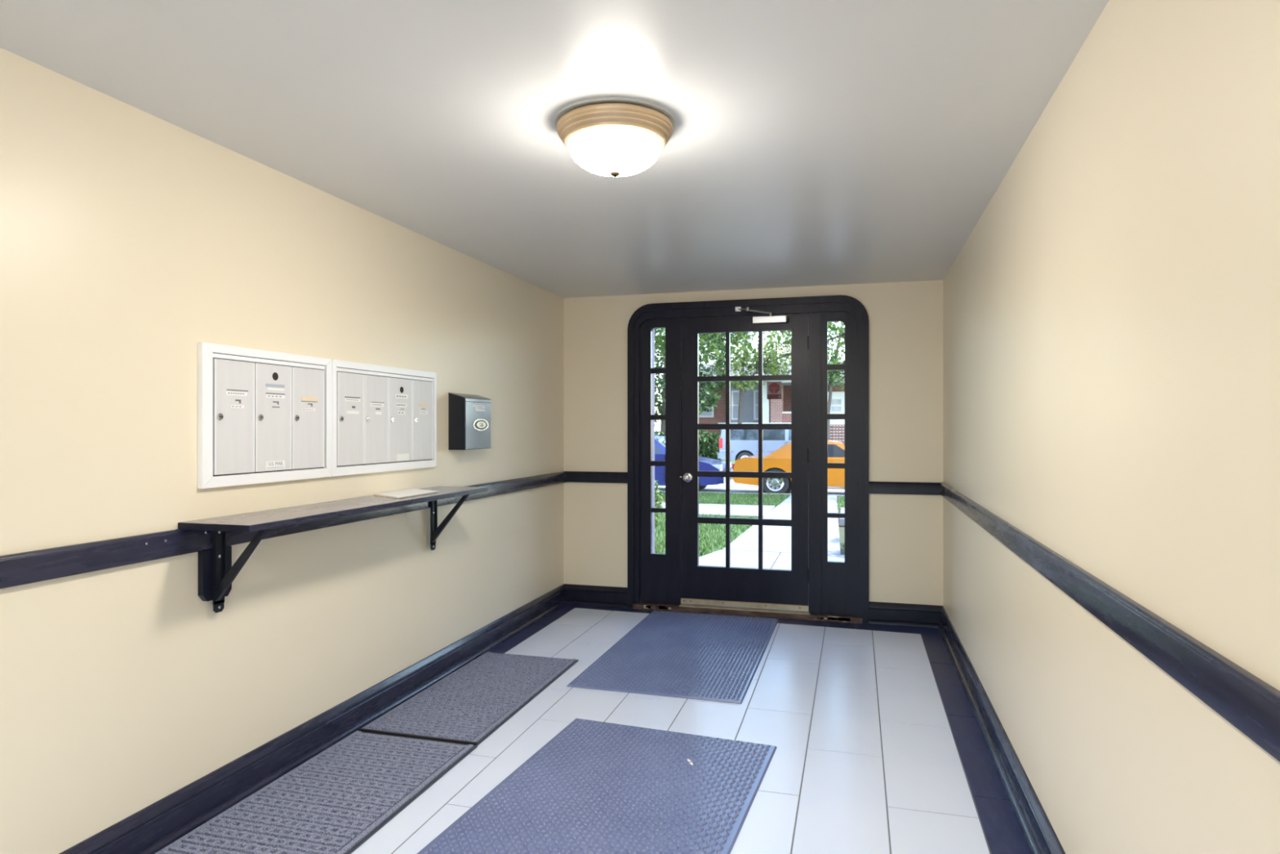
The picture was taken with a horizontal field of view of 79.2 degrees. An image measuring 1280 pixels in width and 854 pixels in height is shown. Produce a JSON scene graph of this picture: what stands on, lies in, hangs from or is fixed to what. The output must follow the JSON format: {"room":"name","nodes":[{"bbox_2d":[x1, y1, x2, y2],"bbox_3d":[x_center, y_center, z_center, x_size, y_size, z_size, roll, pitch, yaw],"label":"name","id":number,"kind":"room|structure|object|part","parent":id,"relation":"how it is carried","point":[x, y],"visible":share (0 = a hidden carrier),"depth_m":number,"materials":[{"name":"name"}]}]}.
{"room":"apartment building lobby","nodes":[
{"label":"apartment building lobby","id":0,"kind":"room"},
{"bbox_2d":[0,47,564,853],"bbox_3d":[-1.567,0.174,2.746,0.150,2.452,7.950,0,0,16],"label":"wall","id":1,"kind":"structure","parent":0,"point":[131,238],"depth_m":2.62,"materials":[{"name":"paint"}]},
{"bbox_2d":[197,528,268,613],"bbox_3d":[-1.378,0.491,2.679,0.250,0.308,0.127,0,0,16],"label":"shelf bracket","id":2,"kind":"object","parent":1,"relation":"attached to","point":[216,573],"visible":0.81,"depth_m":2.68,"materials":[{"name":"metal"}]},
{"bbox_2d":[197,342,332,488],"bbox_3d":[-1.413,-0.043,2.975,0.022,0.501,0.680,0,0,16],"label":"mailbox","id":3,"kind":"object","parent":1,"relation":"attached to","point":[264,415],"visible":1,"depth_m":2.90,"materials":[{"name":"white metal"}]},
{"bbox_3d":[-1.500,-0.043,2.670,0.020,0.500,0.045,0,0,16],"label":"frame rail","id":4,"kind":"part","parent":3,"relation":"part of","materials":[{"name":"white metal"}]},
{"bbox_3d":[-1.465,-0.038,2.791,0.010,0.407,0.188,0,0,16],"label":"door","id":5,"kind":"part","parent":3,"relation":"part of","materials":[{"name":"grey metal"}]},
{"bbox_3d":[-1.415,-0.278,2.975,0.020,0.030,0.679,0,0,16],"label":"frame rail","id":6,"kind":"part","parent":3,"relation":"part of","materials":[{"name":"white metal"}]},
{"bbox_3d":[-1.415,0.189,2.975,0.020,0.038,0.679,0,0,16],"label":"frame rail","id":7,"kind":"part","parent":3,"relation":"part of","materials":[{"name":"white metal"}]},
{"bbox_3d":[-1.413,-0.038,2.978,0.010,0.407,0.192,0,0,16],"label":"door","id":8,"kind":"part","parent":3,"relation":"part of","materials":[{"name":"grey metal"}]},
{"bbox_3d":[-1.360,-0.038,3.167,0.010,0.407,0.192,0,0,16],"label":"door","id":9,"kind":"part","parent":3,"relation":"part of","materials":[{"name":"grey metal"}]},
{"bbox_3d":[-1.328,-0.043,3.286,0.020,0.500,0.035,0,0,16],"label":"frame rail","id":10,"kind":"part","parent":3,"relation":"part of","materials":[{"name":"white metal"}]},
{"bbox_2d":[0,471,566,588],"bbox_3d":[-1.544,0.379,2.506,0.022,0.084,7.200,0,0,16],"label":"chair rail","id":11,"kind":"object","parent":1,"relation":"attached to","point":[41,565],"visible":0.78,"depth_m":2.44,"materials":[{"name":"paint"}]},
{"bbox_2d":[177,485,488,532],"bbox_3d":[-1.172,0.326,3.341,0.289,0.022,1.676,0,0,16],"label":"wall shelf","id":12,"kind":"object","parent":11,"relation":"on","point":[257,521],"visible":1,"depth_m":2.93,"materials":[{"name":"paint"}]},
{"bbox_2d":[373,488,439,498],"bbox_3d":[-1.114,0.312,3.679,0.206,0.007,0.450,0,0,16],"label":"paper stack","id":13,"kind":"object","parent":12,"relation":"on","point":[409,492],"visible":1,"depth_m":3.63,"materials":[{"name":"beige paper"}]},
{"bbox_2d":[59,583,566,853],"bbox_3d":[-1.538,1.278,2.504,0.036,0.145,7.200,0,0,16],"label":"baseboard","id":14,"kind":"structure","parent":1,"relation":"attached to","point":[148,830],"depth_m":3.05,"materials":[{"name":"paint"}]},
{"bbox_2d":[332,359,436,476],"bbox_3d":[-1.207,-0.043,3.716,0.022,0.501,0.853,0,0,16],"label":"mailbox","id":15,"kind":"object","parent":1,"relation":"attached to","point":[384,418],"visible":1,"depth_m":3.65,"materials":[{"name":"white metal"}]},
{"bbox_3d":[-1.319,-0.043,3.319,0.020,0.500,0.029,0,0,16],"label":"frame rail","id":16,"kind":"part","parent":15,"relation":"part of","materials":[{"name":"white metal"}]},
{"bbox_3d":[-1.286,-0.038,3.433,0.010,0.407,0.188,0,0,16],"label":"door","id":17,"kind":"part","parent":15,"relation":"part of","materials":[{"name":"grey metal"}]},
{"bbox_3d":[-1.234,-0.038,3.618,0.010,0.407,0.188,0,0,16],"label":"door","id":18,"kind":"part","parent":15,"relation":"part of","materials":[{"name":"grey metal"}]},
{"bbox_3d":[-1.208,-0.278,3.716,0.020,0.030,0.852,0,0,16],"label":"frame rail","id":19,"kind":"part","parent":15,"relation":"part of","materials":[{"name":"white metal"}]},
{"bbox_3d":[-1.208,0.189,3.716,0.020,0.038,0.852,0,0,16],"label":"frame rail","id":20,"kind":"part","parent":15,"relation":"part of","materials":[{"name":"white metal"}]},
{"bbox_3d":[-1.181,-0.038,3.809,0.010,0.407,0.201,0,0,16],"label":"door","id":21,"kind":"part","parent":15,"relation":"part of","materials":[{"name":"grey metal"}]},
{"bbox_3d":[-1.127,-0.038,4.003,0.010,0.407,0.194,0,0,16],"label":"door","id":22,"kind":"part","parent":15,"relation":"part of","materials":[{"name":"grey metal"}]},
{"bbox_3d":[-1.097,-0.043,4.117,0.020,0.500,0.021,0,0,16],"label":"frame rail","id":23,"kind":"part","parent":15,"relation":"part of","materials":[{"name":"white metal"}]},
{"bbox_2d":[430,494,468,550],"bbox_3d":[-0.984,0.491,4.053,0.228,0.308,0.048,0,0,16],"label":"shelf bracket","id":24,"kind":"object","parent":1,"relation":"attached to","point":[435,531],"visible":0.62,"depth_m":4.06,"materials":[{"name":"black metal"}]},
{"bbox_2d":[448,392,492,449],"bbox_3d":[-0.966,-0.036,4.423,0.108,0.317,0.323,0,0,16],"label":"box","id":25,"kind":"object","parent":1,"relation":"attached to","point":[469,415],"visible":1,"depth_m":4.31,"materials":[{"name":"black metal"}]},
{"bbox_3d":[-0.967,-0.171,4.423,0.106,0.048,0.323,0,0,16],"label":"lid","id":26,"kind":"part","parent":25,"relation":"part of","materials":[{"name":"grey metal"}]},
{"bbox_3d":[-0.920,-0.013,4.410,0.003,0.262,0.309,0,0,16],"label":"plate","id":27,"kind":"part","parent":25,"relation":"part of","materials":[{"name":"grey metal"}]},
{"bbox_2d":[0,0,1109,297],"bbox_3d":[-0.240,-1.062,2.117,3.044,0.120,7.450,0,0,16],"label":"ceiling","id":28,"kind":"structure","parent":0,"point":[811,143],"depth_m":2.41,"materials":[{"name":"paint"}]},
{"bbox_2d":[554,97,675,177],"bbox_3d":[-0.082,-0.914,2.545,0.396,0.175,0.396,0,0,16],"label":"ceiling light","id":29,"kind":"object","parent":28,"relation":"attached to","point":[611,136],"visible":1,"depth_m":2.43,"materials":[{"name":"white glass"}]},
{"bbox_3d":[-0.082,-0.886,2.545,0.307,0.094,0.307,0,0,16],"label":"lamp shade","id":30,"kind":"part","parent":29,"relation":"part of","materials":[{"name":"white glass"}]},
{"bbox_3d":[-0.082,-0.999,2.545,0.396,0.006,0.396,0,0,16],"label":"ceiling plate","id":31,"kind":"part","parent":29,"relation":"part of","materials":[{"name":"brown"}]},
{"bbox_2d":[652,328,654,552],"bbox_3d":[0.633,-2.325,6.000,16.000,7.650,0.500,0,0,16],"label":"wall","id":32,"kind":"structure","parent":0,"point":[653,331],"depth_m":6.36,"materials":[{"name":"stone"}]},
{"bbox_2d":[351,604,1031,853],"bbox_3d":[-0.166,1.380,2.382,2.944,0.060,7.900,0,0,16],"label":"floor","id":33,"kind":"structure","parent":0,"point":[882,748],"depth_m":3.38,"materials":[{"name":"grey tile"}]},
{"bbox_2d":[154,730,477,853],"bbox_3d":[-1.143,1.341,2.741,0.592,0.017,1.269,0,0,16],"label":"mat","id":34,"kind":"object","parent":33,"relation":"on","point":[335,801],"visible":1,"depth_m":2.77,"materials":[{"name":"grey rubber"}]},
{"bbox_2d":[357,651,578,745],"bbox_3d":[-0.805,1.341,3.958,0.585,0.017,1.250,0,0,16],"label":"mat","id":35,"kind":"object","parent":33,"relation":"on","point":[471,703],"visible":1,"depth_m":3.80,"materials":[{"name":"grey rubber"}]},
{"bbox_2d":[417,718,777,853],"bbox_3d":[-0.146,1.342,2.625,0.930,0.016,1.690,0,0,20],"label":"rubber mat","id":36,"kind":"object","parent":33,"relation":"on","point":[595,787],"visible":1,"depth_m":2.80,"materials":[{"name":"rubber"}]},
{"bbox_2d":[566,610,778,703],"bbox_3d":[0.295,1.342,4.732,0.915,0.016,1.715,0,0,16],"label":"rubber mat","id":37,"kind":"object","parent":33,"relation":"on","point":[711,657],"visible":1,"depth_m":4.50,"materials":[{"name":"rubber"}]},
{"bbox_2d":[564,280,942,605],"bbox_3d":[0.746,0.174,5.657,2.744,2.452,0.100,0,0,16],"label":"wall","id":38,"kind":"structure","parent":0,"point":[905,318],"depth_m":5.37,"materials":[{"name":"paint"}]},
{"bbox_2d":[563,471,627,483],"bbox_3d":[-0.341,0.376,5.897,0.522,0.082,0.021,0,0,16],"label":"chair rail","id":39,"kind":"object","parent":38,"relation":"attached to","point":[570,476],"visible":0.97,"depth_m":5.88,"materials":[{"name":"paint"}]},
{"bbox_2d":[564,583,627,607],"bbox_3d":[-0.343,1.278,5.890,0.522,0.145,0.036,0,0,16],"label":"baseboard","id":40,"kind":"structure","parent":38,"relation":"attached to","point":[579,594],"depth_m":5.89,"materials":[{"name":"paint"}]},
{"bbox_3d":[-0.345,1.337,5.882,0.522,0.026,0.020,0,0,16],"label":"shoe moulding","id":41,"kind":"part","parent":40,"relation":"part of","materials":[{"name":"paint"}]},
{"bbox_2d":[640,318,678,604],"bbox_3d":[0.153,0.252,5.801,0.294,2.129,0.042,0,0,16],"label":"window","id":42,"kind":"structure","parent":38,"relation":"in","point":[659,571],"depth_m":5.78,"materials":[{"name":"paint"}]},
{"bbox_3d":[0.141,-0.781,5.804,0.113,0.063,0.042,0,0,16],"label":"rail","id":43,"kind":"part","parent":42,"relation":"part of","materials":[{"name":"paint"}]},
{"bbox_3d":[0.141,1.131,5.804,0.113,0.371,0.042,0,0,16],"label":"panel","id":44,"kind":"part","parent":42,"relation":"part of","materials":[{"name":"paint"}]},
{"bbox_2d":[680,306,808,611],"bbox_3d":[0.739,0.214,5.576,0.936,2.172,0.172,0,0,16],"label":"door","id":45,"kind":"structure","parent":38,"relation":"in","point":[728,585],"depth_m":5.61,"materials":[{"name":"paint"}]},
{"bbox_3d":[0.344,0.367,5.695,0.068,0.068,0.066,0,0,16],"label":"knob","id":46,"kind":"part","parent":45,"relation":"part of","materials":[{"name":"silver metal"}]},
{"bbox_3d":[0.759,-0.754,5.637,0.680,0.112,0.044,0,0,16],"label":"rail","id":47,"kind":"part","parent":45,"relation":"part of","materials":[{"name":"paint"}]},
{"bbox_3d":[0.759,1.161,5.637,0.680,0.278,0.044,0,0,16],"label":"rail","id":48,"kind":"part","parent":45,"relation":"part of","materials":[{"name":"paint"}]},
{"bbox_3d":[0.848,-0.827,5.507,0.169,0.028,0.013,0,0,-11],"label":"arm","id":49,"kind":"part","parent":45,"relation":"part of","materials":[{"name":"silver metal"}]},
{"bbox_2d":[627,294,868,623],"bbox_3d":[0.760,0.212,5.635,1.739,2.275,0.176,0,0,16],"label":"door frame","id":50,"kind":"structure","parent":38,"relation":"attached to","point":[814,306],"depth_m":5.47,"materials":[{"name":"paint"}]},
{"bbox_3d":[0.307,0.269,5.772,0.018,2.163,0.094,0,0,16],"label":"door post","id":51,"kind":"part","parent":50,"relation":"part of","materials":[{"name":"paint"}]},
{"bbox_3d":[0.760,1.312,5.638,0.940,0.008,0.130,0,0,16],"label":"sill plate","id":52,"kind":"part","parent":50,"relation":"part of","materials":[{"name":"metal"}]},
{"bbox_3d":[1.248,0.269,5.510,0.088,2.163,0.094,0,0,16],"label":"door post","id":53,"kind":"part","parent":50,"relation":"part of","materials":[{"name":"paint"}]},
{"bbox_2d":[821,311,855,616],"bbox_3d":[1.400,0.252,5.453,0.236,2.129,0.042,0,0,16],"label":"window","id":54,"kind":"structure","parent":38,"relation":"in","point":[837,578],"depth_m":5.43,"materials":[{"name":"paint"}]},
{"bbox_3d":[1.383,-0.781,5.458,0.117,0.063,0.042,0,0,16],"label":"rail","id":55,"kind":"part","parent":54,"relation":"part of","materials":[{"name":"paint"}]},
{"bbox_3d":[1.383,1.131,5.458,0.117,0.371,0.042,0,0,16],"label":"panel","id":56,"kind":"part","parent":54,"relation":"part of","materials":[{"name":"paint"}]},
{"bbox_2d":[868,481,941,494],"bbox_3d":[1.819,0.413,5.296,0.483,0.083,0.021,0,0,16],"label":"chair rail","id":57,"kind":"object","parent":38,"relation":"attached to","point":[874,487],"visible":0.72,"depth_m":5.29,"materials":[{"name":"paint"}]},
{"bbox_2d":[868,601,942,627],"bbox_3d":[1.817,1.278,5.288,0.483,0.145,0.036,0,0,16],"label":"baseboard","id":58,"kind":"structure","parent":38,"relation":"attached to","point":[879,612],"depth_m":5.29,"materials":[{"name":"paint"}]},
{"bbox_3d":[1.815,1.337,5.281,0.483,0.026,0.020,0,0,16],"label":"shoe moulding","id":59,"kind":"part","parent":58,"relation":"part of","materials":[{"name":"paint"}]},
{"bbox_2d":[942,0,1279,853],"bbox_3d":[1.221,0.174,1.970,0.150,2.452,7.950,0,0,16],"label":"wall","id":60,"kind":"structure","parent":0,"point":[1111,312],"depth_m":1.67,"materials":[{"name":"paint"}]},
{"bbox_2d":[937,605,1065,853],"bbox_3d":[1.071,1.278,1.778,0.036,0.145,7.200,0,0,16],"label":"baseboard","id":61,"kind":"structure","parent":60,"relation":"attached to","point":[1040,836],"depth_m":3.00,"materials":[{"name":"paint"}]},
{"bbox_2d":[940,482,1279,761],"bbox_3d":[1.078,0.411,1.776,0.021,0.084,7.200,0,0,16],"label":"chair rail","id":62,"kind":"object","parent":60,"relation":"attached to","point":[1250,704],"visible":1,"depth_m":1.45,"materials":[{"name":"paint"}]},
{"label":"outside","id":63,"kind":"structure","parent":0,"visible":0},
{"bbox_2d":[718,458,735,462],"bbox_3d":[12.447,1.575,44.699,120.000,0.130,27.200,0,0,16],"label":"yard","id":64,"kind":"structure","parent":63,"point":[722,460],"depth_m":35.31,"materials":[{"name":"green plant"}]},
{"bbox_2d":[654,429,721,460],"bbox_3d":[1.021,0.799,36.033,6.305,1.748,1.367,0,0,16],"label":"hedge","id":65,"kind":"object","parent":64,"relation":"on","point":[707,442],"visible":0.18,"depth_m":35.22,"materials":[{"name":"green plant"}]},
{"bbox_2d":[654,328,731,435],"bbox_3d":[0.582,-3.243,37.410,10.181,9.505,4.834,0,0,16],"label":"tree","id":66,"kind":"object","parent":64,"relation":"on","point":[711,399],"visible":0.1,"depth_m":36.39,"materials":[{"name":"green plant"}]},
{"bbox_2d":[705,330,791,423],"bbox_3d":[5.608,-2.678,36.744,5.508,8.359,4.098,0,0,16],"label":"tree","id":67,"kind":"object","parent":64,"relation":"on","point":[773,366],"visible":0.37,"depth_m":36.45,"materials":[{"name":"green plant"}]},
{"bbox_2d":[662,360,844,453],"bbox_3d":[10.331,-1.125,42.693,17.000,5.250,11.800,0,0,16],"label":"house","id":68,"kind":"structure","parent":64,"relation":"on","point":[775,411],"depth_m":40.06,"materials":[{"name":"red brick"}]},
{"bbox_3d":[3.286,-0.985,41.624,1.200,0.670,0.020,0,0,16],"label":"pane","id":69,"kind":"part","parent":68,"relation":"part of","materials":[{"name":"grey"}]},
{"bbox_3d":[4.998,-1.528,40.317,0.300,0.645,0.020,0,0,16],"label":"pane","id":70,"kind":"part","parent":68,"relation":"part of","materials":[{"name":"grey glass"}]},
{"bbox_3d":[4.998,-0.823,40.317,0.300,0.645,0.020,0,0,16],"label":"pane","id":71,"kind":"part","parent":68,"relation":"part of","materials":[{"name":"grey glass"}]},
{"bbox_3d":[6.106,-1.528,40.008,0.260,0.645,0.020,0,0,16],"label":"pane","id":72,"kind":"part","parent":68,"relation":"part of","materials":[{"name":"grey glass"}]},
{"bbox_3d":[6.106,-0.823,40.008,0.260,0.645,0.020,0,0,16],"label":"pane","id":73,"kind":"part","parent":68,"relation":"part of","materials":[{"name":"grey glass"}]},
{"bbox_3d":[9.568,-1.255,37.695,0.470,0.270,0.020,0,0,16],"label":"pane","id":74,"kind":"part","parent":68,"relation":"part of","materials":[{"name":"grey glass"}]},
{"bbox_3d":[9.568,-0.925,37.695,0.470,0.270,0.020,0,0,16],"label":"pane","id":75,"kind":"part","parent":68,"relation":"part of","materials":[{"name":"grey glass"}]},
{"bbox_2d":[783,321,844,439],"bbox_3d":[9.822,-2.232,35.134,6.735,7.469,3.735,0,0,16],"label":"tree","id":76,"kind":"object","parent":64,"relation":"on","point":[833,375],"visible":0.03,"depth_m":35.28,"materials":[{"name":"green plant"}]},
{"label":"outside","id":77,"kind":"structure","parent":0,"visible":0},
{"bbox_2d":[654,512,758,556],"bbox_3d":[-1.957,1.538,10.731,6.528,0.165,6.871,0,0,16],"label":"lawn","id":78,"kind":"structure","parent":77,"point":[712,536],"depth_m":10.92,"materials":[{"name":"green plant"}]},
{"bbox_2d":[654,480,665,527],"bbox_3d":[-0.162,0.978,10.009,1.016,1.053,1.004,0,0,16],"label":"shrub","id":79,"kind":"object","parent":78,"relation":"on","point":[657,504],"visible":0.02,"depth_m":9.91,"materials":[{"name":"green plant"}]},
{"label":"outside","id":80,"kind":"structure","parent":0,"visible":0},
{"bbox_2d":[698,495,844,569],"bbox_3d":[2.102,1.570,11.837,2.900,0.140,11.494,0,0,16],"label":"garden path","id":81,"kind":"structure","parent":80,"point":[776,539],"depth_m":9.77,"materials":[{"name":"concrete"}]},
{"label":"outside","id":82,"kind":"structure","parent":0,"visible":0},
{"bbox_2d":[838,526,844,555],"bbox_3d":[8.879,1.745,31.887,120.000,0.210,113.800,0,0,16],"label":"ground","id":83,"kind":"structure","parent":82,"point":[842,532],"depth_m":11.47,"materials":[{"name":"soil"}]},
{"bbox_2d":[656,491,790,506],"bbox_3d":[-0.620,1.538,17.197,7.631,0.165,2.658,0,0,16],"label":"lawn","id":84,"kind":"structure","parent":83,"relation":"on","point":[752,499],"depth_m":16.36,"materials":[{"name":"green plant"}]},
{"bbox_2d":[654,328,746,383],"bbox_3d":[-1.015,-2.195,17.387,6.364,7.389,4.504,0,0,28],"label":"street tree","id":85,"kind":"object","parent":84,"relation":"on","point":[660,340],"visible":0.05,"depth_m":17.21,"materials":[{"name":"green plant"}]},
{"bbox_2d":[660,490,844,497],"bbox_3d":[4.778,1.600,17.157,120.000,0.200,0.180,0,0,16],"label":"kerb","id":86,"kind":"object","parent":83,"relation":"on","point":[837,495],"depth_m":17.66,"materials":[{"name":"concrete"}]},
{"bbox_2d":[835,495,844,508],"bbox_3d":[7.116,1.538,15.043,6.402,0.165,2.651,0,0,16],"label":"lawn","id":87,"kind":"structure","parent":83,"relation":"on","point":[841,500],"depth_m":15.63,"materials":[{"name":"green plant"}]},
{"bbox_2d":[723,321,844,371],"bbox_3d":[4.976,-2.324,15.607,9.148,7.658,5.162,0,0,16],"label":"street tree","id":88,"kind":"object","parent":87,"relation":"on","point":[835,329],"visible":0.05,"depth_m":16.46,"materials":[{"name":"green plant"}]},
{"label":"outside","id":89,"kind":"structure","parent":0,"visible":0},
{"bbox_2d":[655,502,844,526],"bbox_3d":[3.799,1.571,13.641,60.000,0.138,1.860,0,0,16],"label":"sidewalk","id":90,"kind":"structure","parent":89,"point":[748,510],"depth_m":14.16,"materials":[{"name":"concrete"}]},
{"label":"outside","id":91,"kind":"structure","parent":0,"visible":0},
{"bbox_2d":[654,465,844,494],"bbox_3d":[6.773,1.620,24.325,120.000,0.040,14.700,0,0,16],"label":"street","id":92,"kind":"structure","parent":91,"point":[735,487],"depth_m":20.07,"materials":[{"name":"grey asphalt"}]},
{"bbox_2d":[654,434,733,490],"bbox_3d":[0.010,0.906,19.980,4.620,1.513,1.766,0,0,16],"label":"parked car","id":93,"kind":"object","parent":92,"relation":"on","point":[705,464],"visible":0.11,"depth_m":18.96,"materials":[{"name":"blue paint"}]},
{"bbox_2d":[717,429,791,460],"bbox_3d":[5.688,0.753,30.492,5.000,1.827,1.870,0,0,16],"label":"minivan","id":94,"kind":"object","parent":92,"relation":"on","point":[744,442],"visible":0.2,"depth_m":29.98,"materials":[{"name":"silver metal"}]},
{"bbox_2d":[719,437,722,448],"bbox_3d":[3.176,0.600,30.311,0.122,0.400,0.175,0,0,16],"label":"tail light","id":95,"kind":"object","parent":94,"relation":"attached to","point":[720,438],"depth_m":30.23,"materials":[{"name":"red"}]},
{"bbox_2d":[730,440,844,493],"bbox_3d":[4.628,0.983,18.486,4.800,1.365,1.796,0,0,16],"label":"parked car","id":96,"kind":"object","parent":92,"relation":"on","point":[780,460],"visible":0.28,"depth_m":18.00,"materials":[{"name":"orange paint"}]},
{"bbox_3d":[4.464,1.357,17.614,1.850,0.035,0.028,0,0,16],"label":"sill trim","id":97,"kind":"part","parent":96,"relation":"part of","materials":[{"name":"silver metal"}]}
]}

